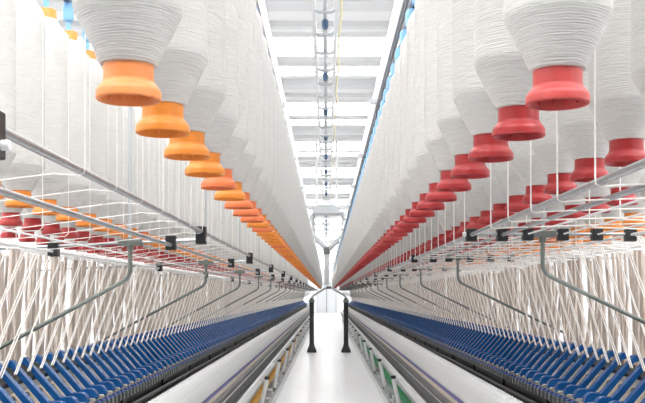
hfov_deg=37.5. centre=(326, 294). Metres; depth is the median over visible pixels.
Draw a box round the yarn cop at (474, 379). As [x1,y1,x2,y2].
[470,377,477,402]
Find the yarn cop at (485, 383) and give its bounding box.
[480,382,487,402]
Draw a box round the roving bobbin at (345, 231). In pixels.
[345,231,348,272]
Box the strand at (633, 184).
[594,50,644,187]
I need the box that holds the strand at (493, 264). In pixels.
[483,264,522,337]
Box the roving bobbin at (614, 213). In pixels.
[600,205,623,230]
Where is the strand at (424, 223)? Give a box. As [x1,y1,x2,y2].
[424,223,558,255]
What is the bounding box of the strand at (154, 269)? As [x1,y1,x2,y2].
[154,269,183,336]
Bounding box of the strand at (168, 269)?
[142,269,168,341]
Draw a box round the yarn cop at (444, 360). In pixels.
[441,360,446,385]
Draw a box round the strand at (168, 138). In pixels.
[120,138,168,260]
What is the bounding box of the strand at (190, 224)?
[18,224,190,244]
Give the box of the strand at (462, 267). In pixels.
[462,267,486,330]
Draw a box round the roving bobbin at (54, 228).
[41,215,61,234]
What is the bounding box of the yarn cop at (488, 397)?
[487,386,494,402]
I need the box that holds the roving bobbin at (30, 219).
[21,195,43,230]
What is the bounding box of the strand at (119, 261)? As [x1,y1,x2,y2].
[82,261,120,357]
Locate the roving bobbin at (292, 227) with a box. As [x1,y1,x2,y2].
[274,150,293,249]
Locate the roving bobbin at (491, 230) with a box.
[485,229,501,243]
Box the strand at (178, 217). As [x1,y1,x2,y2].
[0,217,178,240]
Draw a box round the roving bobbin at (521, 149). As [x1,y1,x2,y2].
[511,140,552,203]
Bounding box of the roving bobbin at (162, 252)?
[154,248,165,257]
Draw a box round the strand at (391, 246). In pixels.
[391,246,466,268]
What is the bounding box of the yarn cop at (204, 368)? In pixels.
[204,368,209,396]
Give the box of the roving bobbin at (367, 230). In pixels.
[366,158,385,252]
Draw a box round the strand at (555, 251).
[545,251,592,355]
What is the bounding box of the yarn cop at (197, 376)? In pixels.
[194,374,200,402]
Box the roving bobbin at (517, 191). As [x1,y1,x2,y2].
[495,141,529,211]
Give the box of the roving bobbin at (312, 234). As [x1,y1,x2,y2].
[304,234,312,275]
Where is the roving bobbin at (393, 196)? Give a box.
[389,74,418,228]
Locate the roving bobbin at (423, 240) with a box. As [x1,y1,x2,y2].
[416,228,430,250]
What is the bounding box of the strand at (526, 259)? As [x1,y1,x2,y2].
[506,259,539,343]
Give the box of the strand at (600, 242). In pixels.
[585,242,643,367]
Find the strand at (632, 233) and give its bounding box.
[632,233,644,255]
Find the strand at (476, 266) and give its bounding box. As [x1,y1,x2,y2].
[476,266,504,335]
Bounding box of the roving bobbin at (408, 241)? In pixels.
[404,236,413,255]
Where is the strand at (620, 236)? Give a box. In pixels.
[620,236,644,292]
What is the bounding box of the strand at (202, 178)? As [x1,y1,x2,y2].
[43,178,202,248]
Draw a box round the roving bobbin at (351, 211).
[351,211,362,268]
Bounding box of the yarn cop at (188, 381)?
[186,379,192,402]
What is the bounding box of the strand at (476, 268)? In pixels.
[463,268,482,329]
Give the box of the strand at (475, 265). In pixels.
[475,265,514,334]
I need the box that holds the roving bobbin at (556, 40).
[503,0,612,110]
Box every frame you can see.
[0,0,320,402]
[332,0,644,402]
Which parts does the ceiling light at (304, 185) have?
frame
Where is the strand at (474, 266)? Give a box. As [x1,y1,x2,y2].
[469,266,500,332]
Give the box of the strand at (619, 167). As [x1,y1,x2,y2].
[619,167,644,220]
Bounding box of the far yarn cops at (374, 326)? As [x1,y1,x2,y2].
[348,307,382,336]
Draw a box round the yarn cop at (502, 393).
[497,392,504,402]
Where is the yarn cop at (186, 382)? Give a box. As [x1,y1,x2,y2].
[184,380,190,402]
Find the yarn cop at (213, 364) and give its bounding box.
[213,364,217,389]
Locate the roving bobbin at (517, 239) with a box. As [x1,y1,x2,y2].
[512,238,522,251]
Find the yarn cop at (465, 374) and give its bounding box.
[462,372,468,401]
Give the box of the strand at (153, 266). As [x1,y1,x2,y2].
[130,266,158,344]
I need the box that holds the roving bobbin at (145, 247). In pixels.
[139,245,152,254]
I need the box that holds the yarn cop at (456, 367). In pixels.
[452,367,457,394]
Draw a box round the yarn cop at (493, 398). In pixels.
[492,389,499,402]
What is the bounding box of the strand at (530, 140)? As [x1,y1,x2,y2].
[530,140,644,212]
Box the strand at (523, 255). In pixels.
[523,255,570,349]
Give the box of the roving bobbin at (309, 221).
[300,221,309,271]
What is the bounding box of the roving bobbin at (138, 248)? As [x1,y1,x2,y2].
[132,245,144,253]
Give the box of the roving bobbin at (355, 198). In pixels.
[355,198,367,264]
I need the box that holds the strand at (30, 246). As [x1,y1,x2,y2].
[0,246,41,339]
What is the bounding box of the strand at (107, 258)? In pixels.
[107,258,149,346]
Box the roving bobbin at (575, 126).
[558,64,608,181]
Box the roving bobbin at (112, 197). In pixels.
[93,67,121,231]
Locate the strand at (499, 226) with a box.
[499,226,580,253]
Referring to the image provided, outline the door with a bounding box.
[317,282,336,312]
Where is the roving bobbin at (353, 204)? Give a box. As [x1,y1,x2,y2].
[353,204,365,266]
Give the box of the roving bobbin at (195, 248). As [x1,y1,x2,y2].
[188,178,204,256]
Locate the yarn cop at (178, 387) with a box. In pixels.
[176,385,183,402]
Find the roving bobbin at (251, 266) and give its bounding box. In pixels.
[248,232,254,272]
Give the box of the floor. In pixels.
[276,313,383,402]
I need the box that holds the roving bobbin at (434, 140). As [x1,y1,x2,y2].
[424,0,471,191]
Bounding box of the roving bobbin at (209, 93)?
[164,0,225,160]
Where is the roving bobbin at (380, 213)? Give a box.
[378,114,402,239]
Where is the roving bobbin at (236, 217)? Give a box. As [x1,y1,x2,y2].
[225,216,237,266]
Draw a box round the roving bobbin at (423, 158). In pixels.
[415,0,456,201]
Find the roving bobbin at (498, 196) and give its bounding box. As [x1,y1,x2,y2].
[481,163,514,218]
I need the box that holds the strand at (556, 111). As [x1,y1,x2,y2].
[556,111,644,202]
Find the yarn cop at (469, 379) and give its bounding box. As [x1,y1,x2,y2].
[467,375,473,402]
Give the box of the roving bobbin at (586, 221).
[583,214,603,232]
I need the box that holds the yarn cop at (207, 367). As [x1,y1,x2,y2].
[207,367,212,393]
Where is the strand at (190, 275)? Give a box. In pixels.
[190,275,213,326]
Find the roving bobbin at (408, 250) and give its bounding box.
[401,239,409,257]
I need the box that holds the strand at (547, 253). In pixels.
[531,253,571,351]
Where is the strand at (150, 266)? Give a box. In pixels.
[119,266,150,347]
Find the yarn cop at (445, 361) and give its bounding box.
[442,361,446,385]
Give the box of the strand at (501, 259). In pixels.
[498,259,533,341]
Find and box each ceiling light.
[78,33,399,44]
[99,63,389,75]
[286,99,369,106]
[290,118,366,124]
[294,139,361,143]
[297,152,358,155]
[300,166,355,168]
[302,175,353,177]
[304,185,350,186]
[307,199,348,200]
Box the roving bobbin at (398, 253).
[393,243,402,261]
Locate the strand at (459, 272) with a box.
[444,272,464,322]
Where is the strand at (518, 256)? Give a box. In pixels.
[518,256,557,347]
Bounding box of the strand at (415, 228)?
[415,228,520,258]
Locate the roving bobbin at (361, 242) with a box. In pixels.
[360,178,375,258]
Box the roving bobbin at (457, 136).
[437,0,489,178]
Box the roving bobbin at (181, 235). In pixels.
[169,161,187,251]
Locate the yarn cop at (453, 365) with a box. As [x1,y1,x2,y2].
[450,365,455,392]
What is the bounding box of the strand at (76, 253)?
[76,253,127,353]
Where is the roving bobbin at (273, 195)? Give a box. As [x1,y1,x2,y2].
[247,74,276,227]
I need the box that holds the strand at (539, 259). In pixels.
[512,259,539,343]
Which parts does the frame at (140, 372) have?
drafting arm, lever, drafting arm, lever, drafting arm, lever, drafting arm, lever, drafting arm, lever, drafting arm, thread rod, lever, drafting arm, drafting arm, cross rod, drafting arm, drafting arm, drafting arm, drafting arm, drafting arm, thread rod, drafting arm, drafting arm, cross rod, drafting arm, drafting arm, thread rod, drafting arm, drafting arm, drafting arm, drafting arm, drafting arm, drafting arm, drafting arm, drafting arm, drafting arm, drafting arm, drafting arm, drafting arm, drafting arm, drafting arm, cross rod, drafting arm, drafting arm, drafting arm, drafting arm, drafting arm, drafting arm, drafting arm, drafting arm, drafting arm, drafting arm, drafting arm, drafting arm, drafting arm, drafting arm, drafting arm, drafting arm, cross rod, spindle rail, panel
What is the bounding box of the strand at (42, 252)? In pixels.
[42,252,104,361]
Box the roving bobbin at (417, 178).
[407,10,444,210]
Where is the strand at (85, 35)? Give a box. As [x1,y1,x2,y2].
[0,35,85,180]
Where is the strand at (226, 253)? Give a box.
[135,253,241,263]
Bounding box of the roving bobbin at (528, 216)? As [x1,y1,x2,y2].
[515,212,535,232]
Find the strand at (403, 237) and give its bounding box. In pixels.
[403,237,483,263]
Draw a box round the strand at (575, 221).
[575,221,644,250]
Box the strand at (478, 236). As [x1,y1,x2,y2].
[478,236,549,258]
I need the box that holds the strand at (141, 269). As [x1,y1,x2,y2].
[141,269,182,337]
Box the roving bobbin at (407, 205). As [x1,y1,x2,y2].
[394,56,426,223]
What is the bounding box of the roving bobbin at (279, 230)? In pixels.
[265,125,287,242]
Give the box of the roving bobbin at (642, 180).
[639,171,644,201]
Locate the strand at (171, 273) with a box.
[171,273,202,328]
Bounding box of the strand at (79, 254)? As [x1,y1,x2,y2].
[40,254,85,368]
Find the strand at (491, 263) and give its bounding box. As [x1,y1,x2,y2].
[491,263,514,339]
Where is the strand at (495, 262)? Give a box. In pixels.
[495,262,518,340]
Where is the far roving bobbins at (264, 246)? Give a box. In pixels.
[0,213,644,288]
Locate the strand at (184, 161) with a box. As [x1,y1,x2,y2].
[153,161,184,263]
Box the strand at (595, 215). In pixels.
[595,215,643,245]
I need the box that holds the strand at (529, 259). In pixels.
[511,259,545,344]
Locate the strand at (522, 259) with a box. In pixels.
[505,259,538,343]
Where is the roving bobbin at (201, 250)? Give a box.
[193,190,209,258]
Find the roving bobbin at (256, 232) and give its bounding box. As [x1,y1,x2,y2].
[250,232,257,273]
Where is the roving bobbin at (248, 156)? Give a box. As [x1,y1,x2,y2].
[214,0,256,200]
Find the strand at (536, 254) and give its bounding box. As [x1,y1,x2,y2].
[526,254,577,349]
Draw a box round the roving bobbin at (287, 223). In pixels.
[268,134,289,245]
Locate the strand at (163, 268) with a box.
[136,268,163,343]
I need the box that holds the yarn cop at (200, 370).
[200,370,206,398]
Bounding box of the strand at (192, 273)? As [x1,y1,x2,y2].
[171,273,192,334]
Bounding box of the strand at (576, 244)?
[576,244,632,365]
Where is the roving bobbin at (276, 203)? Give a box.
[252,90,279,232]
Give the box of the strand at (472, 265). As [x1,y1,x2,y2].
[472,265,500,332]
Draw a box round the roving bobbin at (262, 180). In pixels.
[233,35,267,216]
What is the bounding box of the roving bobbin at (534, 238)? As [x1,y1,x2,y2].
[532,238,539,245]
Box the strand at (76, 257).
[76,257,132,352]
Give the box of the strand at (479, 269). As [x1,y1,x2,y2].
[461,269,480,328]
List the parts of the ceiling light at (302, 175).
frame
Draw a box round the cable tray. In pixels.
[311,0,342,245]
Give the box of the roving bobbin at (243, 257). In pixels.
[241,223,244,262]
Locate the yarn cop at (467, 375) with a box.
[463,373,469,402]
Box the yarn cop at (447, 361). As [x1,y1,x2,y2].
[443,361,448,386]
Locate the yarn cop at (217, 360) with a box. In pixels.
[217,360,222,385]
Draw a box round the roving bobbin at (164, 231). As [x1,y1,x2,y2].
[153,138,173,247]
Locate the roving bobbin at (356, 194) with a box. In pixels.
[356,194,369,263]
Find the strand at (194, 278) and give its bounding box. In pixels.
[178,278,194,330]
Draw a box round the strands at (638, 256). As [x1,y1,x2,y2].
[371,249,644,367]
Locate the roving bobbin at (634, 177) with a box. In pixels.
[605,140,644,205]
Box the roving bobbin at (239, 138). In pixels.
[201,0,248,190]
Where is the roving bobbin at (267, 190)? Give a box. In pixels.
[240,55,272,222]
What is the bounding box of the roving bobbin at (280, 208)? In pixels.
[257,102,282,235]
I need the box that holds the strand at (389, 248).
[389,248,461,269]
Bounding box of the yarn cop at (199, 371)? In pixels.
[199,371,205,400]
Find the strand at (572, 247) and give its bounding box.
[561,247,604,359]
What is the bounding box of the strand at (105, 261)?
[105,261,152,344]
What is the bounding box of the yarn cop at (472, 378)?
[468,376,475,402]
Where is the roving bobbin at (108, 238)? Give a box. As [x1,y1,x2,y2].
[100,232,116,246]
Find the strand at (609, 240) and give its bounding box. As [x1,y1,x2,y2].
[594,240,644,370]
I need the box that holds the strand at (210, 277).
[195,277,210,326]
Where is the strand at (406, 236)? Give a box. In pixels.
[406,236,496,262]
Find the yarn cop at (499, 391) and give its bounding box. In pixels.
[494,390,501,402]
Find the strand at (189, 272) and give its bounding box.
[167,272,189,335]
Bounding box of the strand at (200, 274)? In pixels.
[181,274,200,330]
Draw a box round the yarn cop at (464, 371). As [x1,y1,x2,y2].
[460,371,466,400]
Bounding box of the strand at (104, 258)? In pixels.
[72,258,112,359]
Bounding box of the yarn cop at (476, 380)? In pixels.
[472,378,479,402]
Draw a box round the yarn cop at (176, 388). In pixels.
[174,386,181,402]
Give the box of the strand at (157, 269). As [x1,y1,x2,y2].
[131,269,157,344]
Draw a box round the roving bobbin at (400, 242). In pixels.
[399,240,408,258]
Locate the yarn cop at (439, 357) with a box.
[435,357,440,380]
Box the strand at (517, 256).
[517,256,555,347]
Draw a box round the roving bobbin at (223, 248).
[215,201,225,263]
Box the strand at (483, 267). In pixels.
[471,267,501,332]
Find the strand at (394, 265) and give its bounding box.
[394,265,471,267]
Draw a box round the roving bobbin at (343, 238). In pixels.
[343,238,345,276]
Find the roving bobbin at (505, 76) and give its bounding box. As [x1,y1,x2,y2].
[474,0,545,140]
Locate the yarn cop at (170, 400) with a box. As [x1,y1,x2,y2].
[164,392,171,402]
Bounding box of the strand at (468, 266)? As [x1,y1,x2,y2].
[468,266,497,332]
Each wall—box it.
[0,226,237,361]
[243,239,351,312]
[446,232,644,355]
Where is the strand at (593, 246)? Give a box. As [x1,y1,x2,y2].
[578,246,631,364]
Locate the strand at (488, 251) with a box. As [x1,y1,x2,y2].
[488,251,561,255]
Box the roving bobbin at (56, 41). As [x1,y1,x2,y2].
[31,7,67,215]
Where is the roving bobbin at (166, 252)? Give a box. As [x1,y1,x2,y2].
[160,251,171,259]
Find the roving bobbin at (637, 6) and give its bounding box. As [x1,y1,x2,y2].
[631,0,644,101]
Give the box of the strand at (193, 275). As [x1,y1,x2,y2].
[175,275,193,331]
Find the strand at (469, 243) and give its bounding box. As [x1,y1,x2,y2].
[469,243,536,260]
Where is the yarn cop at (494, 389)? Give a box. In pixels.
[489,387,496,402]
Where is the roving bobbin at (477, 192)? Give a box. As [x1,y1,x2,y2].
[469,179,500,224]
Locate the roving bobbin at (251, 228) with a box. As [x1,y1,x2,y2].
[247,228,252,268]
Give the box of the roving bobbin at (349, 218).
[349,218,359,270]
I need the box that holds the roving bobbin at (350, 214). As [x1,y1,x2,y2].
[350,214,361,269]
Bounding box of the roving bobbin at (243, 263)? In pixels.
[236,223,246,269]
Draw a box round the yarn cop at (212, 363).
[212,363,218,388]
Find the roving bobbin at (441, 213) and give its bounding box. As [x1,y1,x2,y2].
[436,210,457,240]
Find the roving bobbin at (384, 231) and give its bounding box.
[375,125,398,242]
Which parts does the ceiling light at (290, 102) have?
frame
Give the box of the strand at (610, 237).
[607,237,644,336]
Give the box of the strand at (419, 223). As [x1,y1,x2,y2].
[419,223,530,257]
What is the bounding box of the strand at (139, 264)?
[106,264,139,351]
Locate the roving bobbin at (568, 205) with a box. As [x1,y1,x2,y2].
[558,182,587,218]
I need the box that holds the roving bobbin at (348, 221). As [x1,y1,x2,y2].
[348,221,351,271]
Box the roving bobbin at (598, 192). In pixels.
[576,182,610,213]
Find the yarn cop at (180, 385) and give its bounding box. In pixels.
[178,384,185,402]
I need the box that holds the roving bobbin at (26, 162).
[2,0,44,207]
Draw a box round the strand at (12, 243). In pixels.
[0,243,29,304]
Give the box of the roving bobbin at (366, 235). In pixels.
[365,162,382,253]
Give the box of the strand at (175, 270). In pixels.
[151,270,175,338]
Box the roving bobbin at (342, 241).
[342,241,344,277]
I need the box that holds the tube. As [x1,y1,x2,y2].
[311,286,346,297]
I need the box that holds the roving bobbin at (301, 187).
[287,187,301,260]
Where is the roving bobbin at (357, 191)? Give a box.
[357,191,370,262]
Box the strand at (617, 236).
[617,236,644,299]
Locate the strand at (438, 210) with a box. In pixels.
[438,210,596,249]
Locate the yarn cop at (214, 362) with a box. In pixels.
[214,362,219,387]
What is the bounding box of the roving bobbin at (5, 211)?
[0,197,23,225]
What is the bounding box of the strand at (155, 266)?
[155,266,182,335]
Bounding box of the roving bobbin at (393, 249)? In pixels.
[392,246,401,262]
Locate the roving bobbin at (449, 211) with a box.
[443,202,462,237]
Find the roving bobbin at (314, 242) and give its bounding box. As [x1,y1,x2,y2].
[312,242,314,277]
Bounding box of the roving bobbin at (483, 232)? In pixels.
[477,232,492,246]
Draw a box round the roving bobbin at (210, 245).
[198,190,213,259]
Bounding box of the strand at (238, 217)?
[138,217,238,261]
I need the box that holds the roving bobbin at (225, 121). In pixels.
[185,0,238,177]
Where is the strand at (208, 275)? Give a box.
[192,275,208,328]
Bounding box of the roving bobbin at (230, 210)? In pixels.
[224,209,231,264]
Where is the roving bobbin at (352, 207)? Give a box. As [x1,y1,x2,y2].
[352,207,357,266]
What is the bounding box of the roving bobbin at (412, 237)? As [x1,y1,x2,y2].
[408,233,422,254]
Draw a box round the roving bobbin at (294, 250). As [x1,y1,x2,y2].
[284,179,299,258]
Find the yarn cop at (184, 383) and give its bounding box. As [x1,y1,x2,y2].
[182,381,189,402]
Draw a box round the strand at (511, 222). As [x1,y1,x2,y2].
[511,222,599,250]
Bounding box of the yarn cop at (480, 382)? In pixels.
[476,380,483,402]
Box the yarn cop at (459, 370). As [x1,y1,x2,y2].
[455,368,461,396]
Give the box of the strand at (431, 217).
[431,217,534,252]
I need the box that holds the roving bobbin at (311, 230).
[303,230,311,274]
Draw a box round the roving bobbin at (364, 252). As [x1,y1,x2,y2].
[359,184,374,259]
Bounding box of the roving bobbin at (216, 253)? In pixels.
[213,201,221,261]
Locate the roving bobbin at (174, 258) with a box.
[166,252,177,260]
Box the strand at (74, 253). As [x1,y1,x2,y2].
[41,253,87,367]
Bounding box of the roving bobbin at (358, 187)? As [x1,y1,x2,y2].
[358,187,372,261]
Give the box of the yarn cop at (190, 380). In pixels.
[187,378,194,402]
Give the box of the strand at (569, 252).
[539,252,590,353]
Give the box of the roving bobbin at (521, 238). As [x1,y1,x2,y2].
[521,238,535,248]
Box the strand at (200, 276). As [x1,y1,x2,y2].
[184,276,200,329]
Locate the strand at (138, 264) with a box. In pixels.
[105,264,138,351]
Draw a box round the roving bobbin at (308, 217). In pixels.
[298,217,308,270]
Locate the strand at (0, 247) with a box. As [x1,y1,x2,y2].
[0,247,49,375]
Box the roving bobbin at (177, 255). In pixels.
[172,254,182,261]
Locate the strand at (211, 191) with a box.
[67,191,211,252]
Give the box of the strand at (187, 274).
[168,274,187,333]
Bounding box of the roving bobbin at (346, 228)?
[346,228,349,273]
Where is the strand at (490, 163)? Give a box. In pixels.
[490,163,641,228]
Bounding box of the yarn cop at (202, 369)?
[202,369,208,397]
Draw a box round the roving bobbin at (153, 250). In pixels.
[147,246,159,256]
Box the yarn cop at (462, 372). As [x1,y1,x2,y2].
[458,370,464,398]
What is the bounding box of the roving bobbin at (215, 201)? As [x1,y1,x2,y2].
[203,191,217,260]
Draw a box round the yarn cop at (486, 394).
[484,385,491,402]
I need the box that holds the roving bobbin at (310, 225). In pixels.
[307,225,310,268]
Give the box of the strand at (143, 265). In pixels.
[112,265,143,349]
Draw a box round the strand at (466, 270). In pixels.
[453,270,470,327]
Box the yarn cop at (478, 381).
[474,379,481,402]
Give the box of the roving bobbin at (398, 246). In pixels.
[397,243,408,260]
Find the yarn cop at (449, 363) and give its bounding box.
[446,363,451,387]
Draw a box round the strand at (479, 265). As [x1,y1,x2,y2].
[474,265,492,334]
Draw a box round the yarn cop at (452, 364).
[448,364,453,390]
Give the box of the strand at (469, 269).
[460,269,492,328]
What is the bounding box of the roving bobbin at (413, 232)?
[412,228,426,252]
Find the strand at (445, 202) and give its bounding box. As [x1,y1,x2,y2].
[445,202,604,246]
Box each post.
[307,298,315,352]
[341,298,350,352]
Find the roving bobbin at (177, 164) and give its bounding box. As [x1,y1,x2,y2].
[161,160,180,249]
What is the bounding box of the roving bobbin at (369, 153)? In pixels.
[368,149,387,250]
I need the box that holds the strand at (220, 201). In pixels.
[86,201,220,255]
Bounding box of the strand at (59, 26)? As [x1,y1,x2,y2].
[0,26,68,238]
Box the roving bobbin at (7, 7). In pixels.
[0,0,15,198]
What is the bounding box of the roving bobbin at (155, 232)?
[143,138,165,244]
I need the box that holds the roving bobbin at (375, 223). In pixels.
[373,135,394,245]
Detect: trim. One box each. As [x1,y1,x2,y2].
[36,0,410,10]
[58,21,404,28]
[81,45,394,57]
[96,58,394,62]
[280,70,377,72]
[282,79,386,88]
[285,93,372,97]
[287,107,369,115]
[289,116,377,117]
[290,121,365,123]
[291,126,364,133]
[293,135,362,138]
[295,144,360,150]
[297,151,359,151]
[297,154,356,154]
[298,157,357,161]
[299,163,356,165]
[300,169,354,174]
[302,176,353,176]
[302,178,352,181]
[303,182,351,184]
[304,187,350,191]
[305,192,349,192]
[306,194,349,196]
[306,197,348,198]
[307,201,347,204]
[315,219,341,222]
[315,226,341,228]
[315,229,340,230]
[315,232,340,234]
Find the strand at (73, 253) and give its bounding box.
[27,253,77,371]
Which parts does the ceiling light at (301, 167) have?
frame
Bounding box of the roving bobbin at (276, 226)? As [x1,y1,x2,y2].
[261,114,285,239]
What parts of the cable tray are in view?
rail, rail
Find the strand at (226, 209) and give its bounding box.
[99,209,226,257]
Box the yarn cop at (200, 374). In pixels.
[197,372,203,401]
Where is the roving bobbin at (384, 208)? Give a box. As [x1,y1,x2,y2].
[381,103,407,236]
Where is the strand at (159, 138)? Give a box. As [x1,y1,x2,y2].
[108,138,159,258]
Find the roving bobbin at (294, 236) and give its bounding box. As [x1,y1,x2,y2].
[278,163,296,253]
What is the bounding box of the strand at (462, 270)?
[462,270,478,330]
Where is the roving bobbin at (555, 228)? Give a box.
[553,226,571,241]
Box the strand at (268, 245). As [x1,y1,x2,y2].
[196,245,268,273]
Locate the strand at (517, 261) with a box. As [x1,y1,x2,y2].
[498,261,532,340]
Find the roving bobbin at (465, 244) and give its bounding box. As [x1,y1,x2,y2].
[463,240,473,250]
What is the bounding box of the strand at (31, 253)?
[31,253,97,364]
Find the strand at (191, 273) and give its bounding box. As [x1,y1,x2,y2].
[171,273,191,332]
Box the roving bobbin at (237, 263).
[231,222,242,268]
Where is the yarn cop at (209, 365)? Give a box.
[209,365,214,392]
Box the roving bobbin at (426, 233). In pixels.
[420,223,436,248]
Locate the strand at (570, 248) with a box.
[559,248,618,359]
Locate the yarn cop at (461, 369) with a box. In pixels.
[457,369,463,397]
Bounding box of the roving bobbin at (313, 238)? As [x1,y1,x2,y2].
[311,238,313,276]
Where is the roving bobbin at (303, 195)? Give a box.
[290,195,303,263]
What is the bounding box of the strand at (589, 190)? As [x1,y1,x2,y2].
[589,190,644,229]
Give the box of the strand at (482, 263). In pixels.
[482,263,520,336]
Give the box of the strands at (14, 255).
[0,250,284,367]
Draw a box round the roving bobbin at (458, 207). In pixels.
[451,192,468,233]
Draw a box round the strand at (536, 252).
[536,252,588,352]
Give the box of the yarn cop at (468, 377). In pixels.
[465,374,471,402]
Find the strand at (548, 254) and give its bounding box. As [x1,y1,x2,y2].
[531,254,580,351]
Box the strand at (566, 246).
[566,246,624,361]
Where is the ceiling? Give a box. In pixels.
[57,11,402,162]
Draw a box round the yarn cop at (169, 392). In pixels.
[167,390,174,402]
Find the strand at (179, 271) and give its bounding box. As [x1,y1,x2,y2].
[156,271,179,336]
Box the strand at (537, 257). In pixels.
[517,257,551,346]
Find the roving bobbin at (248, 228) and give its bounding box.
[243,228,248,270]
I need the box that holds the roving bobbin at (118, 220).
[108,106,134,235]
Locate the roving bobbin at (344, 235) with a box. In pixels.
[344,235,346,275]
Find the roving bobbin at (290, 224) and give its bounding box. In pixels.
[271,142,291,247]
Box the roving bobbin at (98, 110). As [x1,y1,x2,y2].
[76,50,106,226]
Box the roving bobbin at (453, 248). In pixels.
[451,243,463,254]
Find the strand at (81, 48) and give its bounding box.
[15,48,89,243]
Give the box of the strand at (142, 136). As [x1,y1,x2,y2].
[0,136,142,217]
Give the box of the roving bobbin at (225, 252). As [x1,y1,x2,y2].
[218,209,227,264]
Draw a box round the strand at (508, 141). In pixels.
[507,141,644,221]
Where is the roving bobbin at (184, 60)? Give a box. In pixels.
[135,0,207,137]
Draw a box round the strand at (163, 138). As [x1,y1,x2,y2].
[0,138,163,230]
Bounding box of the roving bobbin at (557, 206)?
[545,194,567,225]
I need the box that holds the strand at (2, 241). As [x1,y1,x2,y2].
[2,241,59,374]
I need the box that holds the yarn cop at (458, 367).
[454,367,459,395]
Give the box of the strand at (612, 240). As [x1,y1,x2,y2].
[596,240,644,368]
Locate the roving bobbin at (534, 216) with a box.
[529,204,550,229]
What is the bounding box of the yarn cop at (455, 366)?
[451,366,457,393]
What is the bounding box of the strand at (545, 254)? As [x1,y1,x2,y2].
[545,254,594,355]
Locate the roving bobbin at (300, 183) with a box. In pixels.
[285,183,300,259]
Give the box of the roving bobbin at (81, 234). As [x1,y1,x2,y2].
[74,227,92,241]
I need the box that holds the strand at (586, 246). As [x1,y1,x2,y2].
[572,246,627,362]
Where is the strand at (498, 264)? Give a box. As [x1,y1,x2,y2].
[482,264,505,335]
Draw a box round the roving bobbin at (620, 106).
[589,0,644,166]
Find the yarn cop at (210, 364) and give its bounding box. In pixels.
[210,364,215,390]
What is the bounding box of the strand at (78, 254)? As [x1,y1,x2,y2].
[29,254,78,370]
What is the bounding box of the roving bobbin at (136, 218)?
[121,107,146,238]
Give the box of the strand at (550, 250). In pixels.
[550,250,592,357]
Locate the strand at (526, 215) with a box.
[526,215,620,246]
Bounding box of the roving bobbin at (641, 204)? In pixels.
[621,192,644,226]
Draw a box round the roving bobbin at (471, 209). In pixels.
[459,179,487,229]
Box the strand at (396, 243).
[396,243,465,266]
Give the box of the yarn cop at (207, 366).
[207,366,213,393]
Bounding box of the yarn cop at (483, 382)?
[478,381,485,402]
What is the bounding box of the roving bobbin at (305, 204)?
[295,204,305,266]
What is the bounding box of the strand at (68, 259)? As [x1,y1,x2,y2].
[68,259,126,355]
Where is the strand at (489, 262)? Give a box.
[489,262,522,339]
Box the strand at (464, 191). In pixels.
[464,191,521,238]
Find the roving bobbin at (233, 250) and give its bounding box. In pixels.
[222,210,234,265]
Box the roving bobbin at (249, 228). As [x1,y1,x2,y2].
[245,228,250,270]
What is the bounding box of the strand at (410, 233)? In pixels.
[410,233,444,260]
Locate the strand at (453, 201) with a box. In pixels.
[453,201,605,243]
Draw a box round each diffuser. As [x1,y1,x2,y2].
[78,38,399,44]
[279,67,378,73]
[287,103,369,106]
[290,120,366,120]
[295,142,361,143]
[297,153,358,153]
[300,168,355,168]
[302,175,353,175]
[304,186,350,186]
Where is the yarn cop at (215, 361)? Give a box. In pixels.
[215,361,220,386]
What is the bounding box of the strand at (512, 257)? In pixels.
[512,257,562,344]
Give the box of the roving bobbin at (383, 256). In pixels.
[382,254,387,267]
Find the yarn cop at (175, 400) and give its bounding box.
[169,389,176,402]
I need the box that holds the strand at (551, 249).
[551,249,600,357]
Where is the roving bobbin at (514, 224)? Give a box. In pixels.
[501,219,517,236]
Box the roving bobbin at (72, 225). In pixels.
[59,222,77,238]
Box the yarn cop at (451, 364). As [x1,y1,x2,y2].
[447,364,451,389]
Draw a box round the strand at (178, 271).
[155,271,178,338]
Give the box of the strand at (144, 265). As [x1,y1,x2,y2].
[113,265,144,349]
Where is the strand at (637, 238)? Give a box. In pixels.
[615,238,644,332]
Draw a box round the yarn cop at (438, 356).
[434,356,439,379]
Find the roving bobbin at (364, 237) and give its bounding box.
[363,168,380,255]
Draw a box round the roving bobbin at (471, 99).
[452,0,513,162]
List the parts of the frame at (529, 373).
arm, panel, spindle rail, hanger rail, drafting arm, drafting arm, drafting arm, drafting arm, drafting arm, drafting arm, drafting arm, drafting arm, drafting arm, drafting arm, drafting arm, drafting arm, drafting arm, drafting arm, drafting arm, drafting arm, drafting arm, drafting arm, drafting arm, drafting arm, drafting arm, drafting arm, drafting arm, drafting arm, drafting arm, drafting arm, drafting arm, drafting arm, drafting arm, thread rod, thread rod, drafting arm, thread rod, drafting arm, drafting arm, drafting arm, drafting arm, cross rod, drafting arm, drafting arm, thread rod, drafting arm, thread rod, drafting arm, drafting arm, drafting arm, cross rod, drafting arm, drafting arm, lever, drafting arm, lever, drafting arm, lever, drafting arm, lever, drafting arm, lever, drafting arm, drafting arm, lever, lever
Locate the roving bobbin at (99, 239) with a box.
[88,230,104,242]
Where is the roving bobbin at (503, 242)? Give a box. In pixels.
[503,242,515,253]
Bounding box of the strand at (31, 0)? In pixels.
[3,0,42,231]
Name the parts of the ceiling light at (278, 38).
frame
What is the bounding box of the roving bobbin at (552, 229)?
[545,228,557,244]
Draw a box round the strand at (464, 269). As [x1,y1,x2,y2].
[455,269,469,326]
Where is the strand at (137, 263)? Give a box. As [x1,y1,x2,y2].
[137,263,167,340]
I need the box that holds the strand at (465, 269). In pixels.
[465,269,482,331]
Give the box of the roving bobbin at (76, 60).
[56,30,89,221]
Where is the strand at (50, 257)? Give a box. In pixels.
[1,257,51,378]
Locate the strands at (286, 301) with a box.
[24,177,304,318]
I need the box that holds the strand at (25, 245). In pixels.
[0,245,43,346]
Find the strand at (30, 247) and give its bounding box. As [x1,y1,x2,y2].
[0,247,31,310]

